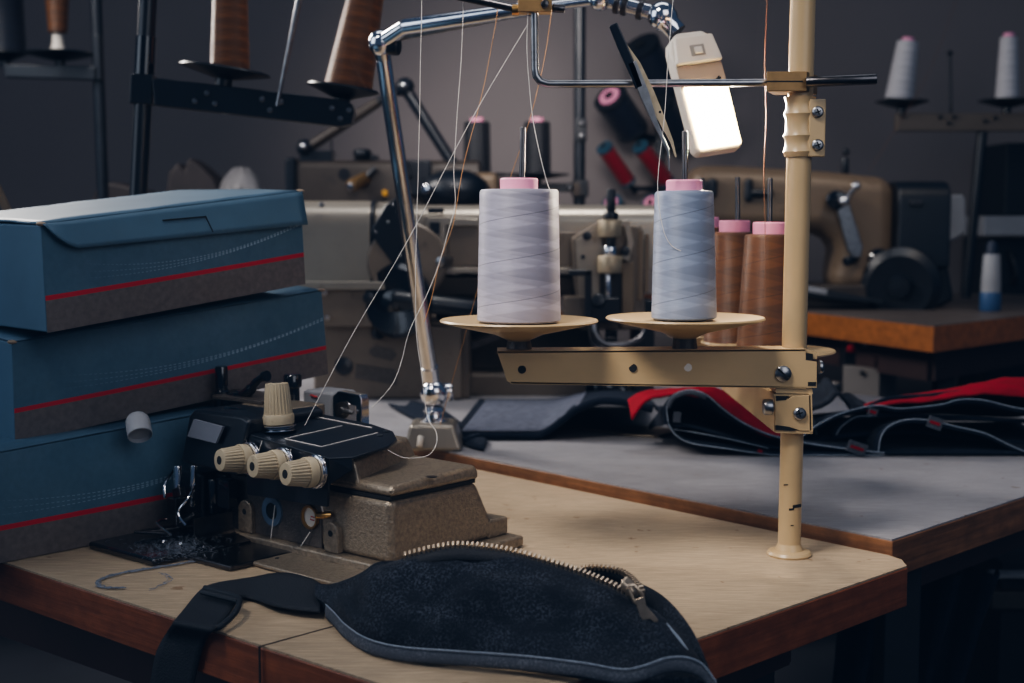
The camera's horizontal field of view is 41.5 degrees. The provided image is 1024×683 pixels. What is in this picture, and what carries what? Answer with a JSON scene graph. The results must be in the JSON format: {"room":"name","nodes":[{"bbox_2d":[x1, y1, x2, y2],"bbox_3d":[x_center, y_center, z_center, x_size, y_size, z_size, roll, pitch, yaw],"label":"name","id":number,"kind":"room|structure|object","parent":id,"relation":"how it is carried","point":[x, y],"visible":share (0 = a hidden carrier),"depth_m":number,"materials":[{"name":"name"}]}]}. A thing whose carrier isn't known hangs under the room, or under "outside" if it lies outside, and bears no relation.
{"room":"textile factory","nodes":[
{"label":"textile factory","id":0,"kind":"room"},
{"bbox_2d":[0,185,10,209],"bbox_3d":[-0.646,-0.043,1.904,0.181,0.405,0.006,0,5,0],"label":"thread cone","id":1,"kind":"object","parent":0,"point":[4,203],"visible":0.02,"depth_m":1.89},
{"bbox_2d":[219,166,262,188],"bbox_3d":[-0.688,-0.400,3.420,0.129,0.090,0.190,-1,5,-10],"label":"plastic film","id":2,"kind":"object","parent":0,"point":[240,177],"visible":0.55,"depth_m":3.37,"materials":[{"name":"white plastic"}]},
{"bbox_2d":[0,633,836,682],"bbox_3d":[0.000,0.985,1.744,8.000,0.050,5.300,0,5,0],"label":"floor","id":3,"kind":"structure","parent":0,"point":[813,662],"depth_m":3.38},
{"bbox_2d":[0,469,907,682],"bbox_3d":[-0.260,0.584,1.561,0.738,0.780,1.222,-5,7,-44],"label":"table","id":4,"kind":"object","parent":3,"relation":"on","point":[746,609],"visible":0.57,"depth_m":1.26,"materials":[{"name":"brown wood"}]},
{"bbox_2d":[0,399,213,562],"bbox_3d":[-0.487,0.132,1.467,0.313,0.137,0.388,4,7,41],"label":"carton","id":5,"kind":"object","parent":4,"relation":"on","point":[62,491],"depth_m":1.37,"materials":[{"name":"blue cardboard"}]},
{"bbox_2d":[0,286,327,438],"bbox_3d":[-0.445,0.006,1.566,0.388,0.153,0.258,-5,7,-43],"label":"carton","id":6,"kind":"object","parent":5,"relation":"on","point":[71,379],"visible":0.73,"depth_m":1.45,"materials":[{"name":"blue cardboard"}]},
{"bbox_2d":[0,189,307,332],"bbox_3d":[-0.433,-0.099,1.502,0.255,0.148,0.329,4,7,41],"label":"carton","id":7,"kind":"object","parent":6,"relation":"on","point":[63,266],"visible":1,"depth_m":1.40,"materials":[{"name":"blue cardboard"}]},
{"bbox_2d":[95,560,194,588],"bbox_3d":[-0.348,0.217,1.270,0.045,0.002,0.118,2,6,24],"label":"thread","id":8,"kind":"object","parent":4,"relation":"on","point":[97,583],"visible":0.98,"depth_m":1.27},
{"bbox_2d":[149,572,172,589],"bbox_3d":[-0.321,0.220,1.239,0.017,0.002,0.061,-1,5,-7],"label":"lint wisp","id":9,"kind":"object","parent":4,"relation":"on","point":[165,582],"visible":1,"depth_m":1.24,"materials":[{"name":"grey fabric"}]},
{"bbox_2d":[129,0,378,195],"bbox_3d":[-0.386,-0.186,1.911,0.399,0.694,0.128,0,5,0],"label":"stand","id":10,"kind":"object","parent":4,"relation":"on","point":[147,90],"visible":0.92,"depth_m":1.88,"materials":[{"name":"metal"}]},
{"bbox_2d":[210,0,249,69],"bbox_3d":[-0.394,-0.476,1.885,0.056,0.192,0.056,1,5,0],"label":"thread cone","id":11,"kind":"object","parent":10,"relation":"on","point":[229,21],"visible":0.83,"depth_m":1.87,"materials":[{"name":"brown fabric"}]},
{"bbox_2d":[325,0,383,89],"bbox_3d":[-0.220,-0.449,1.884,0.089,0.202,0.068,2,5,20],"label":"thread cone","id":12,"kind":"object","parent":10,"relation":"on","point":[359,18],"visible":0.78,"depth_m":1.86,"materials":[{"name":"brown fabric"}]},
{"bbox_2d":[89,365,522,583],"bbox_3d":[-0.210,0.128,1.384,0.359,0.184,0.322,4,7,40],"label":"machine","id":13,"kind":"object","parent":4,"relation":"on","point":[325,500],"visible":0.99,"depth_m":1.33,"materials":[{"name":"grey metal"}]},
{"bbox_2d":[107,532,238,565],"bbox_3d":[-0.329,0.199,1.350,0.141,0.014,0.121,5,7,42],"label":"loose lint","id":14,"kind":"object","parent":13,"relation":"on","point":[169,543],"visible":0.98,"depth_m":1.32},
{"bbox_2d":[150,541,716,682],"bbox_3d":[-0.066,0.243,1.094,0.505,0.177,0.168,2,5,21],"label":"bag","id":15,"kind":"object","parent":4,"relation":"on","point":[469,606],"visible":1,"depth_m":1.02,"materials":[{"name":"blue fabric"}]},
{"bbox_2d":[440,0,876,559],"bbox_3d":[0.127,-0.101,1.488,0.453,0.598,0.507,0,5,0],"label":"stand","id":16,"kind":"object","parent":4,"relation":"on","point":[775,384],"visible":0.91,"depth_m":1.31,"materials":[{"name":"beige metal"}]},
{"bbox_2d":[388,0,436,457],"bbox_3d":[-0.091,-0.118,1.297,0.034,0.460,0.057,3,6,28],"label":"strand","id":17,"kind":"object","parent":16,"relation":"hanging from","point":[421,0],"visible":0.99,"depth_m":1.32,"materials":[{"name":"white fabric"}]},
{"bbox_2d":[305,26,526,424],"bbox_3d":[-0.091,-0.111,1.285,0.214,0.380,0.005,-1,5,-7],"label":"strand","id":18,"kind":"object","parent":16,"relation":"hanging from","point":[526,26],"visible":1,"depth_m":1.29,"materials":[{"name":"white fabric"}]},
{"bbox_2d":[371,23,462,407],"bbox_3d":[-0.092,-0.141,1.304,0.092,0.411,0.011,-2,5,-17],"label":"strand","id":19,"kind":"object","parent":16,"relation":"hanging from","point":[462,23],"visible":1,"depth_m":1.31,"materials":[{"name":"white fabric"}]},
{"bbox_2d":[424,9,497,321],"bbox_3d":[-0.050,-0.186,1.329,0.075,0.334,0.001,0,5,0],"label":"strand","id":20,"kind":"object","parent":16,"relation":"hanging from","point":[497,9],"visible":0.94,"depth_m":1.33,"materials":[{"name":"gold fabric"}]},
{"bbox_2d":[440,16,550,424],"bbox_3d":[-0.035,-0.118,1.508,0.029,0.460,0.238,-3,6,-32],"label":"strand","id":21,"kind":"object","parent":16,"relation":"hanging from","point":[550,16],"visible":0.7,"depth_m":1.43,"materials":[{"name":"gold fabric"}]},
{"bbox_2d":[477,178,560,323],"bbox_3d":[0.007,-0.089,1.312,0.082,0.138,0.082,0,5,0],"label":"thread cone","id":22,"kind":"object","parent":16,"relation":"on","point":[519,250],"visible":1,"depth_m":1.28,"materials":[{"name":"white fabric"}]},
{"bbox_2d":[527,16,550,191],"bbox_3d":[0.027,-0.225,1.270,0.031,0.169,0.004,4,7,41],"label":"strand","id":23,"kind":"object","parent":16,"relation":"hanging from","point":[527,16],"visible":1,"depth_m":1.27,"materials":[{"name":"white fabric"}]},
{"bbox_2d":[609,23,676,170],"bbox_3d":[0.124,-0.231,1.277,0.065,0.138,0.006,0,5,0],"label":"tweezers","id":24,"kind":"object","parent":16,"relation":"on","point":[639,78],"visible":1,"depth_m":1.27,"materials":[{"name":"metal"}]},
{"bbox_2d":[657,2,680,250],"bbox_3d":[0.149,-0.213,1.279,0.023,0.256,0.015,0,5,0],"label":"strand","id":25,"kind":"object","parent":16,"relation":"hanging from","point":[672,2],"visible":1,"depth_m":1.28,"materials":[{"name":"white fabric"}]},
{"bbox_2d":[651,179,716,320],"bbox_3d":[0.167,-0.089,1.312,0.064,0.134,0.064,-1,5,0],"label":"thread cone","id":26,"kind":"object","parent":16,"relation":"on","point":[683,281],"visible":1,"depth_m":1.29,"materials":[{"name":"fabric"}]},
{"bbox_2d":[702,217,718,335],"bbox_3d":[0.241,-0.082,1.699,0.060,0.148,0.060,0,5,0],"label":"thread cone","id":27,"kind":"object","parent":16,"relation":"on","point":[716,219],"visible":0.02,"depth_m":1.68,"materials":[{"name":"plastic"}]},
{"bbox_2d":[704,220,752,343],"bbox_3d":[0.261,-0.070,1.590,0.069,0.144,0.069,0,5,0],"label":"thread cone","id":28,"kind":"object","parent":16,"relation":"on","point":[729,241],"visible":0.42,"depth_m":1.56,"materials":[{"name":"brown fabric"}]},
{"bbox_2d":[736,222,784,345],"bbox_3d":[0.281,-0.060,1.476,0.069,0.140,0.069,0,5,0],"label":"thread cone","id":29,"kind":"object","parent":16,"relation":"on","point":[753,301],"visible":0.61,"depth_m":1.45,"materials":[{"name":"brown fabric"}]},
{"bbox_2d":[763,0,767,297],"bbox_3d":[0.269,-0.214,1.435,0.003,0.338,0.026,0,5,5],"label":"strand","id":30,"kind":"object","parent":29,"relation":"attached to","point":[767,0],"visible":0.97,"depth_m":1.44,"materials":[{"name":"brown fabric"}]},
{"bbox_2d":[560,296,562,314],"bbox_3d":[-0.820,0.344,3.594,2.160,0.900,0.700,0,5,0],"label":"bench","id":31,"kind":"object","parent":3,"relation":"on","point":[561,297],"visible":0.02,"depth_m":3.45,"materials":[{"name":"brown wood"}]},
{"bbox_2d":[0,0,108,198],"bbox_3d":[-1.127,-0.487,3.270,0.297,0.810,0.171,0,5,0],"label":"stand","id":32,"kind":"object","parent":31,"relation":"on","point":[57,53],"visible":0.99,"depth_m":3.23,"materials":[{"name":"black metal"}]},
{"bbox_2d":[0,0,26,51],"bbox_3d":[-1.224,-0.802,3.242,0.104,0.215,0.104,0,5,0],"label":"thread cone","id":33,"kind":"object","parent":32,"relation":"on","point":[12,18],"visible":0.84,"depth_m":3.21,"materials":[{"name":"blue fabric"}]},
{"bbox_2d":[45,0,68,33],"bbox_3d":[-1.092,-0.849,3.238,0.073,0.215,0.073,0,5,0],"label":"thread cone","id":34,"kind":"object","parent":32,"relation":"on","point":[57,11],"visible":1,"depth_m":3.22,"materials":[{"name":"brown fabric"}]},
{"bbox_2d":[93,159,222,199],"bbox_3d":[-0.900,-0.286,3.448,0.349,0.356,0.120,0,5,0],"label":"bundle","id":35,"kind":"object","parent":31,"relation":"on","point":[196,175],"visible":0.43,"depth_m":3.38,"materials":[{"name":"grey fabric"}]},
{"bbox_2d":[285,140,499,204],"bbox_3d":[-0.299,-0.301,3.424,0.538,0.414,0.245,0,5,0],"label":"machine","id":36,"kind":"object","parent":31,"relation":"on","point":[321,177],"visible":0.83,"depth_m":3.38,"materials":[{"name":"beige metal"}]},
{"bbox_2d":[296,77,457,162],"bbox_3d":[-0.333,-0.401,3.394,0.418,0.520,0.056,0,5,0],"label":"lamp","id":37,"kind":"object","parent":36,"relation":"attached to","point":[404,86],"visible":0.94,"depth_m":3.37,"materials":[{"name":"black metal"}]},
{"bbox_2d":[495,7,587,204],"bbox_3d":[0.005,-0.544,3.586,0.395,0.869,0.193,0,5,0],"label":"stand","id":38,"kind":"object","parent":31,"relation":"on","point":[578,187],"visible":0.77,"depth_m":3.56,"materials":[{"name":"black metal"}]},
{"bbox_2d":[463,118,490,171],"bbox_3d":[-0.093,-0.519,3.588,0.075,0.148,0.075,0,5,0],"label":"thread cone","id":39,"kind":"object","parent":38,"relation":"on","point":[479,148],"visible":0.75,"depth_m":3.56,"materials":[{"name":"black fabric"}]},
{"bbox_2d":[524,118,550,172],"bbox_3d":[0.067,-0.519,3.588,0.075,0.148,0.075,0,5,0],"label":"thread cone","id":40,"kind":"object","parent":38,"relation":"on","point":[533,164],"visible":0.77,"depth_m":3.56,"materials":[{"name":"black fabric"}]},
{"bbox_2d":[257,378,1023,682],"bbox_3d":[0.196,0.513,2.288,0.949,0.795,1.600,-5,7,-42],"label":"work table","id":41,"kind":"object","parent":3,"relation":"on","point":[942,516],"visible":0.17,"depth_m":1.64,"materials":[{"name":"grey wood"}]},
{"bbox_2d":[388,400,487,450],"bbox_3d":[-0.105,0.124,2.092,0.062,0.012,0.495,-2,5,-19],"label":"scrap","id":42,"kind":"object","parent":41,"relation":"on","point":[413,409],"visible":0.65,"depth_m":2.15,"materials":[{"name":"black fabric"}]},
{"bbox_2d":[298,189,653,399],"bbox_3d":[-0.065,-0.084,2.457,0.645,0.380,0.311,0,5,0],"label":"machine","id":43,"kind":"object","parent":41,"relation":"on","point":[350,247],"visible":0.78,"depth_m":2.37,"materials":[{"name":"beige metal"}]},
{"bbox_2d":[368,0,741,450],"bbox_3d":[-0.008,-0.121,1.658,0.227,0.578,0.579,-4,6,-39],"label":"work lamp","id":44,"kind":"object","parent":41,"relation":"on","point":[707,114],"visible":0.98,"depth_m":1.62,"materials":[{"name":"grey metal"}]},
{"bbox_2d":[689,44,705,55],"bbox_3d":[0.206,-0.323,1.495,0.019,0.015,0.008,0,5,0],"label":"switch plate","id":45,"kind":"object","parent":44,"relation":"attached to","point":[694,49],"depth_m":1.49,"materials":[{"name":"grey plastic"}]},
{"bbox_2d":[673,34,721,65],"bbox_3d":[0.206,-0.324,1.500,0.055,0.038,0.027,0,5,0],"label":"switch","id":46,"kind":"object","parent":44,"relation":"attached to","point":[688,49],"depth_m":1.50,"materials":[{"name":"white plastic"}]},
{"bbox_2d":[694,46,702,52],"bbox_3d":[0.206,-0.323,1.493,0.010,0.009,0.004,-1,5,-15],"label":"rocker switch","id":47,"kind":"object","parent":44,"relation":"attached to","point":[697,49],"depth_m":1.49,"materials":[{"name":"white plastic"}]},
{"bbox_2d":[684,87,740,148],"bbox_3d":[0.221,-0.249,1.488,0.059,0.076,0.025,-1,5,-15],"label":"diffuser","id":48,"kind":"object","parent":44,"relation":"attached to","point":[710,122],"depth_m":1.49,"materials":[{"name":"white plastic"}]},
{"bbox_2d":[458,390,653,438],"bbox_3d":[0.073,0.095,2.127,0.320,0.061,0.361,0,5,0],"label":"fabric piece","id":49,"kind":"object","parent":41,"relation":"on","point":[491,418],"visible":0.94,"depth_m":2.05,"materials":[{"name":"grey fabric"}]},
{"bbox_2d":[559,422,672,437],"bbox_3d":[0.164,0.133,2.053,0.170,0.003,0.093,4,6,38],"label":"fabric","id":50,"kind":"object","parent":41,"relation":"on","point":[617,429],"visible":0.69,"depth_m":2.03,"materials":[{"name":"black fabric"}]},
{"bbox_2d":[627,387,883,455],"bbox_3d":[0.331,0.097,1.923,0.342,0.095,0.227,0,5,0],"label":"waist bag","id":51,"kind":"object","parent":41,"relation":"on","point":[701,416],"visible":0.86,"depth_m":1.84,"materials":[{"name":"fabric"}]},
{"bbox_2d":[804,377,1023,456],"bbox_3d":[0.583,0.092,1.956,0.401,0.100,0.298,0,5,0],"label":"waist bag","id":52,"kind":"object","parent":41,"relation":"on","point":[906,424],"visible":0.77,"depth_m":1.88,"materials":[{"name":"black fabric"}]},
{"bbox_2d":[832,566,999,682],"bbox_3d":[0.537,0.406,1.794,0.216,0.211,0.063,0,5,0],"label":"hanging cloth","id":53,"kind":"object","parent":41,"relation":"hanging from","point":[954,607],"visible":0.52,"depth_m":1.78,"materials":[{"name":"blue fabric"}]},
{"bbox_2d":[644,293,1023,390],"bbox_3d":[1.157,0.343,3.610,1.160,0.900,1.349,-2,5,-21],"label":"table","id":54,"kind":"object","parent":3,"relation":"on","point":[947,342],"visible":0.44,"depth_m":2.98,"materials":[{"name":"orange wood"}]},
{"bbox_2d":[688,148,964,309],"bbox_3d":[0.772,-0.263,3.344,0.680,0.430,0.291,0,5,0],"label":"machine","id":55,"kind":"object","parent":54,"relation":"on","point":[886,244],"visible":0.84,"depth_m":3.28,"materials":[{"name":"metal"}]},
{"bbox_2d":[868,2,955,171],"bbox_3d":[1.004,-0.660,3.387,0.385,0.476,0.020,-4,7,-40],"label":"strand","id":56,"kind":"object","parent":55,"relation":"attached to","point":[955,2],"visible":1,"depth_m":3.42,"materials":[{"name":"grey fabric"}]},
{"bbox_2d":[847,345,854,352],"bbox_3d":[0.757,0.017,3.013,0.020,0.020,0.012,0,5,0],"label":"button","id":57,"kind":"object","parent":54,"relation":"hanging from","point":[850,348],"visible":1,"depth_m":3.01,"materials":[{"name":"plastic"}]},
{"bbox_2d":[839,340,895,396],"bbox_3d":[0.814,0.075,3.123,0.140,0.181,0.190,2,5,18],"label":"junction box","id":58,"kind":"object","parent":54,"relation":"hanging from","point":[859,380],"visible":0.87,"depth_m":3.06,"materials":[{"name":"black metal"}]},
{"bbox_2d":[832,381,840,388],"bbox_3d":[0.712,0.097,3.020,0.045,0.020,0.020,0,5,0],"label":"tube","id":59,"kind":"object","parent":58,"relation":"attached to","point":[837,384],"visible":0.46,"depth_m":3.01,"materials":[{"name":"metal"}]},
{"bbox_2d":[875,50,1023,297],"bbox_3d":[1.256,-0.460,3.724,0.516,0.679,0.156,0,5,0],"label":"stand","id":60,"kind":"object","parent":54,"relation":"on","point":[1006,121],"visible":0.98,"depth_m":3.69,"materials":[{"name":"black metal"}]},
{"bbox_2d":[885,37,918,98],"bbox_3d":[1.066,-0.745,3.697,0.085,0.175,0.078,3,6,29],"label":"thread cone","id":61,"kind":"object","parent":60,"relation":"on","point":[902,77],"visible":0.96,"depth_m":3.67,"materials":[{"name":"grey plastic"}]},
{"bbox_2d":[995,32,1018,97],"bbox_3d":[1.359,-0.754,3.698,0.064,0.178,0.064,0,5,0],"label":"thread cone","id":62,"kind":"object","parent":60,"relation":"on","point":[1007,79],"visible":0.84,"depth_m":3.68,"materials":[{"name":"grey fabric"}]},
{"bbox_2d":[979,241,1000,311],"bbox_3d":[1.132,-0.155,3.189,0.049,0.165,0.049,0,5,0],"label":"dispenser bottle","id":63,"kind":"object","parent":54,"relation":"on","point":[990,288],"visible":1,"depth_m":3.17,"materials":[{"name":"blue plastic"}]},
{"bbox_2d":[962,143,1023,382],"bbox_3d":[1.663,0.072,4.163,0.474,1.342,0.280,0,5,0],"label":"cabinet","id":64,"kind":"object","parent":3,"relation":"on","point":[1002,193],"visible":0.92,"depth_m":4.04,"materials":[{"name":"black metal"}]},
{"bbox_2d":[962,216,1023,235],"bbox_3d":[1.528,-0.344,4.010,0.341,0.057,0.250,0,5,0],"label":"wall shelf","id":65,"kind":"object","parent":64,"relation":"attached to","point":[987,225],"visible":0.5,"depth_m":3.89,"materials":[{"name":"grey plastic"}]},
{"bbox_2d":[0,0,1023,394],"bbox_3d":[0.000,-0.872,4.290,8.000,3.200,0.100,0,5,0],"label":"wall","id":66,"kind":"structure","parent":0,"point":[48,148],"depth_m":4.25,"materials":[{"name":"paint"}]},
{"bbox_2d":[629,127,688,194],"bbox_3d":[0.453,-0.604,4.210,0.212,0.541,0.087,0,5,0],"label":"wall rack","id":67,"kind":"object","parent":66,"relation":"attached to","point":[657,141],"visible":0.22,"depth_m":4.21,"materials":[{"name":"black metal"}]},
{"bbox_2d":[602,194,625,204],"bbox_3d":[0.329,-0.396,4.146,0.065,0.114,0.136,3,6,29],"label":"thread spool","id":68,"kind":"object","parent":67,"relation":"on","point":[619,201],"visible":0.18,"depth_m":4.09,"materials":[{"name":"teal plastic"}]},
{"bbox_2d":[596,141,635,187],"bbox_3d":[0.319,-0.541,4.133,0.052,0.142,0.155,5,7,42],"label":"thread spool","id":69,"kind":"object","parent":67,"relation":"on","point":[606,150],"visible":1,"depth_m":4.11,"materials":[{"name":"red fabric"}]},
{"bbox_2d":[594,88,647,142],"bbox_3d":[0.333,-0.695,4.120,0.108,0.177,0.184,4,7,40],"label":"thread spool","id":70,"kind":"object","parent":67,"relation":"on","point":[616,106],"visible":0.95,"depth_m":4.08,"materials":[{"name":"black fabric"}]},
{"bbox_2d":[641,194,654,204],"bbox_3d":[0.453,-0.396,4.146,0.065,0.115,0.141,4,6,35],"label":"thread spool","id":71,"kind":"object","parent":67,"relation":"on","point":[649,199],"visible":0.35,"depth_m":4.10,"materials":[{"name":"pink plastic"}]},
{"bbox_2d":[627,33,674,97],"bbox_3d":[0.426,-0.828,4.108,0.124,0.214,0.212,5,7,43],"label":"thread spool","id":72,"kind":"object","parent":67,"relation":"on","point":[648,49],"visible":0.48,"depth_m":4.05,"materials":[{"name":"black plastic"}]},
{"bbox_2d":[633,139,673,187],"bbox_3d":[0.434,-0.543,4.133,0.162,0.146,0.052,-5,7,-44],"label":"thread spool","id":73,"kind":"object","parent":67,"relation":"on","point":[642,149],"visible":0.9,"depth_m":4.10,"materials":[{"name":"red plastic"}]},
{"bbox_2d":[656,93,684,148],"bbox_3d":[0.484,-0.673,4.122,0.085,0.163,0.174,5,7,42],"label":"thread spool","id":74,"kind":"object","parent":67,"relation":"on","point":[673,119],"visible":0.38,"depth_m":4.08,"materials":[{"name":"black fabric"}]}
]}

